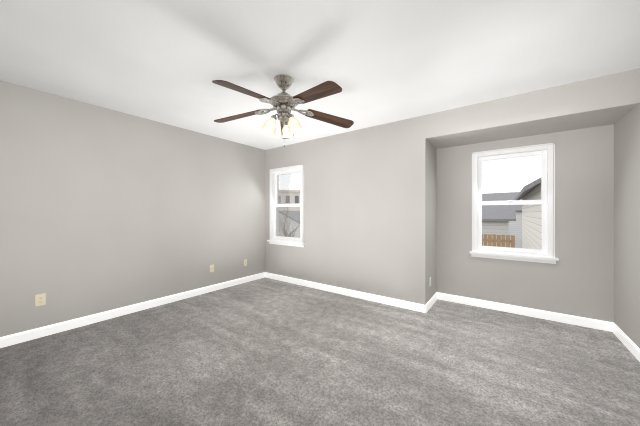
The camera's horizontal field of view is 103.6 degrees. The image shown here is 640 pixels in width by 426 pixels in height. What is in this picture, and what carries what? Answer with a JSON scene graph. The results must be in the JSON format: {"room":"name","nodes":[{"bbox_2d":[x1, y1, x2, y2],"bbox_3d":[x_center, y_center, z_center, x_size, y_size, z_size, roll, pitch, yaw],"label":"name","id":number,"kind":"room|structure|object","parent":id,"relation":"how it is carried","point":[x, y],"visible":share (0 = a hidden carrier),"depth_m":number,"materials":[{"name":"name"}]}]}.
{"room":"empty bedroom","nodes":[
{"label":"empty bedroom","id":0,"kind":"room"},
{"bbox_2d":[0,80,264,336],"bbox_3d":[-2.260,0.010,3.317,0.150,2.440,4.170,0,0,36],"label":"wall","id":1,"kind":"structure","parent":0,"point":[102,209],"depth_m":2.93,"materials":[{"name":"paint"}]},
{"bbox_2d":[35,293,45,305],"bbox_3d":[-2.768,0.860,2.492,0.008,0.115,0.070,0,0,36],"label":"electrical outlet","id":2,"kind":"object","parent":1,"relation":"attached to","point":[40,299],"visible":1,"depth_m":2.49,"materials":[{"name":"beige plastic"}]},
{"bbox_2d":[0,272,263,347],"bbox_3d":[-2.186,1.181,3.281,0.013,0.097,3.840,0,0,36],"label":"baseboard","id":3,"kind":"structure","parent":1,"relation":"attached to","point":[24,336],"depth_m":2.92,"materials":[{"name":"white wood"}]},
{"bbox_2d":[0,277,639,425],"bbox_3d":[-0.151,1.305,2.159,4.920,0.150,4.800,0,0,36],"label":"floor","id":4,"kind":"structure","parent":0,"point":[264,351],"depth_m":1.99,"materials":[{"name":"grey carpet"}]},
{"bbox_2d":[0,0,639,149],"bbox_3d":[-0.151,-1.285,2.159,4.920,0.150,4.800,0,0,36],"label":"ceiling","id":5,"kind":"structure","parent":0,"point":[378,62],"depth_m":1.91,"materials":[{"name":"paint"}]},
{"bbox_2d":[212,74,353,147],"bbox_3d":[-0.341,-0.892,2.233,1.347,0.635,1.316,0,0,36],"label":"ceiling fan","id":6,"kind":"object","parent":5,"relation":"hanging from","point":[283,103],"visible":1,"depth_m":2.21,"materials":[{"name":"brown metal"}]},
{"bbox_2d":[265,115,427,304],"bbox_3d":[0.167,0.010,4.028,2.920,2.440,0.150,0,0,36],"label":"wall","id":7,"kind":"structure","parent":0,"point":[365,210],"depth_m":3.60,"materials":[{"name":"paint"}]},
{"bbox_2d":[267,164,304,246],"bbox_3d":[-0.580,-0.121,4.548,0.870,1.402,0.215,0,0,36],"label":"window","id":8,"kind":"structure","parent":7,"relation":"in","point":[280,179],"depth_m":4.63,"materials":[{"name":"white plastic"}]},
{"bbox_2d":[264,272,427,312],"bbox_3d":[0.137,1.181,3.950,2.903,0.097,0.013,0,0,36],"label":"baseboard","id":9,"kind":"structure","parent":7,"relation":"attached to","point":[418,307],"depth_m":3.66,"materials":[{"name":"white wood"}]},
{"bbox_2d":[428,141,435,300],"bbox_3d":[1.514,0.010,3.522,0.150,2.440,0.630,0,0,36],"label":"wall","id":10,"kind":"structure","parent":0,"point":[431,215],"depth_m":3.37,"materials":[{"name":"paint"}]},
{"bbox_2d":[426,292,439,309],"bbox_3d":[1.482,1.181,3.341,0.013,0.097,0.600,0,0,36],"label":"baseboard","id":11,"kind":"structure","parent":10,"relation":"attached to","point":[436,296],"depth_m":3.40,"materials":[{"name":"white wood"}]},
{"bbox_2d":[436,124,613,321],"bbox_3d":[2.402,0.155,3.168,1.700,2.150,0.150,0,0,36],"label":"wall","id":12,"kind":"structure","parent":0,"point":[577,279],"depth_m":2.85,"materials":[{"name":"paint"}]},
{"bbox_2d":[470,143,558,263],"bbox_3d":[2.384,-0.111,3.153,0.860,1.382,0.215,0,0,36],"label":"window","id":13,"kind":"structure","parent":12,"relation":"in","point":[546,252],"depth_m":3.06,"materials":[{"name":"white plastic"}]},
{"bbox_2d":[440,293,611,331],"bbox_3d":[2.342,1.181,3.112,1.670,0.097,0.013,0,0,36],"label":"baseboard","id":14,"kind":"structure","parent":12,"relation":"attached to","point":[553,316],"depth_m":2.98,"materials":[{"name":"white wood"}]},
{"bbox_2d":[425,68,639,148],"bbox_3d":[2.215,-1.065,2.914,1.700,0.290,0.780,0,0,36],"label":"wall","id":15,"kind":"structure","parent":0,"point":[614,98],"depth_m":2.54,"materials":[{"name":"paint"}]},
{"bbox_2d":[614,103,639,347],"bbox_3d":[1.771,0.010,0.747,0.150,2.440,4.800,0,0,36],"label":"wall","id":16,"kind":"structure","parent":0,"point":[627,224],"depth_m":2.31,"materials":[{"name":"paint"}]},
{"bbox_2d":[612,322,639,361],"bbox_3d":[1.714,1.181,0.807,0.013,0.097,4.470,0,0,36],"label":"baseboard","id":17,"kind":"structure","parent":16,"relation":"attached to","point":[632,347],"depth_m":2.30,"materials":[{"name":"white wood"}]},
{"label":"outside","id":18,"kind":"structure","parent":0,"visible":0},
{"bbox_3d":[32.531,4.780,50.552,240.000,0.300,200.000,0,0,36],"label":"ground","id":19,"kind":"structure","parent":18,"visible":0},
{"bbox_2d":[288,190,299,210],"bbox_3d":[-6.711,0.130,54.562,16.400,9.000,14.400,0,0,-4],"label":"building","id":20,"kind":"structure","parent":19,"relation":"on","point":[296,193],"depth_m":47.67,"materials":[{"name":"white"}]},
{"bbox_2d":[288,211,299,237],"bbox_3d":[-2.293,2.170,32.705,9.700,4.920,8.700,0,0,36],"label":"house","id":21,"kind":"structure","parent":19,"relation":"on","point":[296,219],"depth_m":28.24,"materials":[{"name":"grey"}]},
{"bbox_2d":[482,234,514,247],"bbox_3d":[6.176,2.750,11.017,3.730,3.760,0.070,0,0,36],"label":"fence","id":22,"kind":"object","parent":19,"relation":"on","point":[500,240],"depth_m":10.20,"materials":[{"name":"brown wood"}]},
{"bbox_2d":[482,192,515,246],"bbox_3d":[10.989,1.570,20.466,7.600,6.120,8.700,0,0,36],"label":"house","id":23,"kind":"structure","parent":19,"relation":"on","point":[489,214],"depth_m":15.86,"materials":[{"name":"grey"}]},
{"bbox_2d":[506,192,521,247],"bbox_3d":[25.551,1.070,28.381,9.700,7.120,8.700,0,0,36],"label":"house","id":24,"kind":"structure","parent":19,"relation":"on","point":[513,230],"depth_m":26.81,"materials":[{"name":"grey"}]},
{"bbox_2d":[515,178,541,248],"bbox_3d":[10.180,1.070,8.343,5.750,7.120,9.200,0,0,36],"label":"house","id":25,"kind":"structure","parent":19,"relation":"on","point":[528,227],"depth_m":8.04,"materials":[{"name":"beige"}]}
]}

